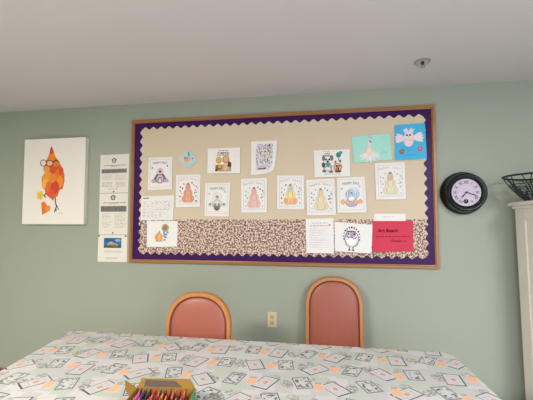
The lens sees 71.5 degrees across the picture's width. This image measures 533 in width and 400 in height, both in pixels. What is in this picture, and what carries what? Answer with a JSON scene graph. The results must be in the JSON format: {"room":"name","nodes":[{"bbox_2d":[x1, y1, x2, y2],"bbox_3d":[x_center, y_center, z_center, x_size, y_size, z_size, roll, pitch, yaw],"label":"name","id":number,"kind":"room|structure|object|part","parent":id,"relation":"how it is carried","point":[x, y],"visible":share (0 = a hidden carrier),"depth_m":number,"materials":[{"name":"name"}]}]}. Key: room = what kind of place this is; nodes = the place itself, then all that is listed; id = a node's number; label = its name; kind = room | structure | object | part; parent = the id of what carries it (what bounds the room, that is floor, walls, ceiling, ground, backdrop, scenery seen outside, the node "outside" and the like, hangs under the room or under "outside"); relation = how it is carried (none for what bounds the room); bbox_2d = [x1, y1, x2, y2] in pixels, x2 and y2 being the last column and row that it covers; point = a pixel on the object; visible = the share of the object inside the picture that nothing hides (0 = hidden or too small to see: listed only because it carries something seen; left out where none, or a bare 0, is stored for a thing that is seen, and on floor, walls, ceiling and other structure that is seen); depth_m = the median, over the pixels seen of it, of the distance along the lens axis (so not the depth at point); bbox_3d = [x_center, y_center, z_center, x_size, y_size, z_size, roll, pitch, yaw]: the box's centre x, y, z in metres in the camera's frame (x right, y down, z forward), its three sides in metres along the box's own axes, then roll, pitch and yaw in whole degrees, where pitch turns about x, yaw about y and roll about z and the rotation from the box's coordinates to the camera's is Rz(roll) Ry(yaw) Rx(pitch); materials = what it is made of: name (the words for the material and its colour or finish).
{"room":"activity room","nodes":[
{"label":"activity room","id":0,"kind":"room"},
{"bbox_2d":[0,80,532,399],"bbox_3d":[0.452,0.378,2.889,7.400,2.440,0.100,-1,-3,10],"label":"wall","id":1,"kind":"structure","parent":0,"point":[53,284],"depth_m":2.87,"materials":[{"name":"green paint"}]},
{"bbox_2d":[22,137,88,223],"bbox_3d":[-1.862,-0.165,3.263,0.608,0.755,0.048,-1,-3,10],"label":"picture","id":2,"kind":"object","parent":1,"relation":"attached to","point":[55,182],"visible":1,"depth_m":3.24},
{"bbox_2d":[97,235,126,261],"bbox_3d":[-1.314,0.413,3.154,0.275,0.228,0.002,-1,-3,10],"label":"notice sheet","id":3,"kind":"object","parent":1,"relation":"attached to","point":[111,248],"visible":1,"depth_m":3.15,"materials":[{"name":"white paper"}]},
{"bbox_2d":[99,193,127,234],"bbox_3d":[-1.312,0.118,3.171,0.272,0.352,0.002,-1,-3,10],"label":"notice sheet","id":4,"kind":"object","parent":1,"relation":"attached to","point":[113,207],"visible":1,"depth_m":3.17,"materials":[{"name":"white paper"}]},
{"bbox_2d":[100,154,128,192],"bbox_3d":[-1.312,-0.229,3.190,0.274,0.335,0.002,-1,-3,10],"label":"notice sheet","id":5,"kind":"object","parent":1,"relation":"attached to","point":[114,169],"visible":1,"depth_m":3.19,"materials":[{"name":"white paper"}]},
{"bbox_2d":[268,312,276,327],"bbox_3d":[0.044,0.931,2.876,0.074,0.118,0.008,-1,-3,10],"label":"wall outlet","id":6,"kind":"object","parent":1,"relation":"attached to","point":[272,316],"visible":1,"depth_m":2.87,"materials":[{"name":"beige plastic"}]},
{"bbox_2d":[129,105,438,268],"bbox_3d":[0.048,-0.091,2.925,2.440,1.206,0.025,-1,-3,10],"label":"bulletin board","id":7,"kind":"object","parent":1,"relation":"attached to","point":[276,237],"visible":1,"depth_m":2.92,"materials":[{"name":"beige paper"}]},
{"bbox_2d":[140,195,173,219],"bbox_3d":[-0.912,0.065,3.085,0.294,0.207,0.006,-1,-3,10],"label":"page","id":8,"kind":"object","parent":7,"relation":"attached to","point":[152,207],"visible":1,"depth_m":3.08,"materials":[{"name":"white paper"}]},
{"bbox_2d":[148,157,171,189],"bbox_3d":[-0.890,-0.221,3.096,0.217,0.277,0.007,-1,-3,10],"label":"page","id":9,"kind":"object","parent":7,"relation":"attached to","point":[159,168],"visible":1,"depth_m":3.10,"materials":[{"name":"white paper"}]},
{"bbox_2d":[147,221,177,246],"bbox_3d":[-0.865,0.281,3.061,0.273,0.216,0.007,-1,-3,10],"label":"page","id":10,"kind":"object","parent":7,"relation":"attached to","point":[159,233],"visible":1,"depth_m":3.06,"materials":[{"name":"white paper"}]},
{"bbox_2d":[179,150,196,168],"bbox_3d":[-0.652,-0.335,3.060,0.163,0.155,0.005,-1,-3,10],"label":"card","id":11,"kind":"object","parent":7,"relation":"attached to","point":[187,159],"visible":1,"depth_m":3.06,"materials":[{"name":"teal paper"}]},
{"bbox_2d":[176,174,200,206],"bbox_3d":[-0.646,-0.075,3.043,0.213,0.270,0.007,-1,-3,10],"label":"page","id":12,"kind":"object","parent":7,"relation":"attached to","point":[187,186],"visible":1,"depth_m":3.04,"materials":[{"name":"white paper"}]},
{"bbox_2d":[204,183,229,215],"bbox_3d":[-0.399,-0.003,2.994,0.212,0.273,0.008,-1,-3,10],"label":"page","id":13,"kind":"object","parent":7,"relation":"attached to","point":[217,195],"visible":1,"depth_m":2.99,"materials":[{"name":"white paper"}]},
{"bbox_2d":[207,147,239,172],"bbox_3d":[-0.347,-0.320,3.002,0.276,0.210,0.009,-1,-3,10],"label":"printed page","id":14,"kind":"object","parent":7,"relation":"attached to","point":[220,160],"visible":1,"depth_m":3.00,"materials":[{"name":"white paper"}]},
{"bbox_2d":[241,178,266,212],"bbox_3d":[-0.101,-0.037,2.942,0.211,0.274,0.007,-1,-3,10],"label":"page","id":15,"kind":"object","parent":7,"relation":"attached to","point":[253,190],"visible":1,"depth_m":2.94,"materials":[{"name":"white paper"}]},
{"bbox_2d":[251,140,276,174],"bbox_3d":[-0.020,-0.336,2.945,0.211,0.274,0.007,-1,-3,10],"label":"page","id":16,"kind":"object","parent":7,"relation":"attached to","point":[263,153],"visible":1,"depth_m":2.95,"materials":[{"name":"white paper"}]},
{"bbox_2d":[277,175,303,208],"bbox_3d":[0.188,-0.061,2.892,0.213,0.270,0.007,-1,-3,10],"label":"page","id":17,"kind":"object","parent":7,"relation":"attached to","point":[290,188],"visible":1,"depth_m":2.89,"materials":[{"name":"white paper"}]},
{"bbox_2d":[306,218,333,253],"bbox_3d":[0.408,0.274,2.833,0.215,0.267,0.006,-1,-3,10],"label":"printed page","id":18,"kind":"object","parent":7,"relation":"attached to","point":[319,232],"visible":1,"depth_m":2.83,"materials":[{"name":"white paper"}]},
{"bbox_2d":[306,178,335,214],"bbox_3d":[0.419,-0.023,2.848,0.225,0.284,0.007,-1,-3,10],"label":"page","id":19,"kind":"object","parent":7,"relation":"attached to","point":[320,192],"visible":1,"depth_m":2.85,"materials":[{"name":"white paper"}]},
{"bbox_2d":[314,149,350,176],"bbox_3d":[0.503,-0.282,2.847,0.277,0.213,0.008,-1,-3,10],"label":"page","id":20,"kind":"object","parent":7,"relation":"attached to","point":[327,163],"visible":1,"depth_m":2.85,"materials":[{"name":"white paper"}]},
{"bbox_2d":[337,177,366,212],"bbox_3d":[0.646,-0.040,2.805,0.218,0.274,0.010,-1,-3,10],"label":"page","id":21,"kind":"object","parent":7,"relation":"attached to","point":[351,193],"visible":1,"depth_m":2.80,"materials":[{"name":"white paper"}]},
{"bbox_2d":[334,222,372,252],"bbox_3d":[0.655,0.281,2.783,0.280,0.237,0.010,-1,-3,11],"label":"page","id":22,"kind":"object","parent":7,"relation":"attached to","point":[349,237],"visible":1,"depth_m":2.78,"materials":[{"name":"white paper"}]},
{"bbox_2d":[352,133,391,162],"bbox_3d":[0.794,-0.391,2.799,0.292,0.223,0.007,-1,-3,11],"label":"card","id":23,"kind":"object","parent":7,"relation":"attached to","point":[376,147],"visible":1,"depth_m":2.80,"materials":[{"name":"teal paper"}]},
{"bbox_2d":[374,214,405,220],"bbox_3d":[0.916,0.181,2.749,0.227,0.159,0.003,-1,-3,10],"label":"printed page","id":24,"kind":"object","parent":7,"relation":"attached to","point":[377,217],"visible":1,"depth_m":2.75,"materials":[{"name":"white paper"}]},
{"bbox_2d":[375,162,405,199],"bbox_3d":[0.925,-0.143,2.762,0.217,0.279,0.009,-1,-3,10],"label":"page","id":25,"kind":"object","parent":7,"relation":"attached to","point":[389,177],"visible":1,"depth_m":2.76,"materials":[{"name":"white paper"}]},
{"bbox_2d":[372,221,412,251],"bbox_3d":[0.932,0.270,2.734,0.293,0.231,0.010,-1,-3,10],"label":"sign card","id":26,"kind":"object","parent":7,"relation":"attached to","point":[387,236],"visible":1,"depth_m":2.73,"materials":[{"name":"red paper"}]},
{"bbox_2d":[394,123,426,159],"bbox_3d":[1.071,-0.432,2.751,0.222,0.271,0.006,-1,-3,11],"label":"card","id":27,"kind":"object","parent":7,"relation":"attached to","point":[410,139],"visible":1,"depth_m":2.75,"materials":[{"name":"blue paper"}]},
{"bbox_2d":[440,172,487,214],"bbox_3d":[1.411,-0.051,2.635,0.310,0.310,0.106,-1,-3,10],"label":"wall clock","id":28,"kind":"object","parent":1,"relation":"attached to","point":[463,193],"visible":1,"depth_m":2.60,"materials":[{"name":"black plastic"}]},
{"bbox_2d":[0,0,532,111],"bbox_3d":[-0.018,-1.040,0.358,7.400,0.100,5.400,-1,-3,10],"label":"ceiling","id":29,"kind":"structure","parent":0,"point":[55,54],"depth_m":2.16,"materials":[{"name":"paint"}]},
{"bbox_2d":[415,58,430,68],"bbox_3d":[0.985,-0.855,2.334,0.094,0.042,0.094,-1,-3,10],"label":"sprinkler","id":30,"kind":"object","parent":29,"relation":"attached to","point":[424,61],"visible":1,"depth_m":2.33,"materials":[{"name":"silver metal"}]},
{"bbox_3d":[-0.018,1.496,0.213,7.400,0.100,5.400,-1,-3,10],"label":"floor","id":31,"kind":"structure","parent":0,"visible":0},
{"bbox_2d":[165,291,231,339],"bbox_3d":[-0.452,1.055,2.036,0.443,0.997,0.546,0,-3,8],"label":"dining chair","id":32,"kind":"object","parent":31,"relation":"on","point":[196,314],"visible":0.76,"depth_m":2.27,"materials":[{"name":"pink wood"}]},
{"bbox_3d":[-0.420,0.842,2.266,0.357,0.490,0.068,0,-3,8],"label":"backrest","id":33,"kind":"part","parent":32,"relation":"part of","materials":[{"name":"plastic"}]},
{"bbox_2d":[306,276,363,346],"bbox_3d":[0.455,1.067,2.475,0.443,1.024,0.546,-1,-3,10],"label":"dining chair","id":34,"kind":"object","parent":31,"relation":"on","point":[334,313],"visible":0.56,"depth_m":2.69,"materials":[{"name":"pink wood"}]},
{"bbox_2d":[508,200,532,399],"bbox_3d":[2.082,0.780,2.224,0.905,1.560,0.470,-1,-3,10],"label":"cabinet","id":35,"kind":"object","parent":31,"relation":"on","point":[523,209],"visible":1,"depth_m":2.43,"materials":[{"name":"white paint"}]},
{"bbox_2d":[501,172,532,200],"bbox_3d":[1.780,-0.077,2.370,0.461,0.169,0.461,-1,-3,10],"label":"wire basket","id":36,"kind":"object","parent":35,"relation":"on","point":[515,189],"visible":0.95,"depth_m":2.38,"materials":[{"name":"black metal"}]},
{"bbox_3d":[2.083,0.024,2.270,0.905,0.044,0.464,-1,-3,10],"label":"cornice","id":37,"kind":"part","parent":35,"relation":"part of","materials":[{"name":"white paint"}]},
{"bbox_3d":[1.698,0.768,2.312,0.035,1.435,0.411,-1,-3,10],"label":"panel","id":38,"kind":"part","parent":35,"relation":"part of","materials":[{"name":"white paint"}]},
{"bbox_3d":[-0.190,1.153,1.568,2.275,0.740,1.076,-1,-3,10],"label":"dining table","id":39,"kind":"object","parent":31,"relation":"on","visible":0},
{"bbox_2d":[0,331,501,399],"bbox_3d":[-0.195,0.877,1.585,2.339,0.198,1.155,-1,-3,10],"label":"tablecloth","id":40,"kind":"object","parent":39,"relation":"on","point":[77,365],"visible":1,"depth_m":1.70,"materials":[{"name":"fabric"}]},
{"bbox_2d":[125,378,195,399],"bbox_3d":[-0.395,0.713,1.285,0.274,0.094,0.212,0,-3,2],"label":"cardboard box","id":41,"kind":"object","parent":40,"relation":"on","point":[149,383],"visible":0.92,"depth_m":1.34,"materials":[{"name":"yellow cardboard"}]},
{"bbox_3d":[-0.471,0.715,1.261,0.002,0.081,0.156,0,-3,2],"label":"panel","id":42,"kind":"part","parent":41,"relation":"part of","materials":[{"name":"yellow cardboard"}]},
{"bbox_3d":[-0.362,0.719,1.336,0.214,0.081,0.002,0,-3,2],"label":"panel","id":43,"kind":"part","parent":41,"relation":"part of","materials":[{"name":"cardboard"}]},
{"bbox_3d":[-0.260,0.715,1.253,0.002,0.081,0.156,0,-3,2],"label":"panel","id":44,"kind":"part","parent":41,"relation":"part of","materials":[{"name":"cardboard"}]}
]}

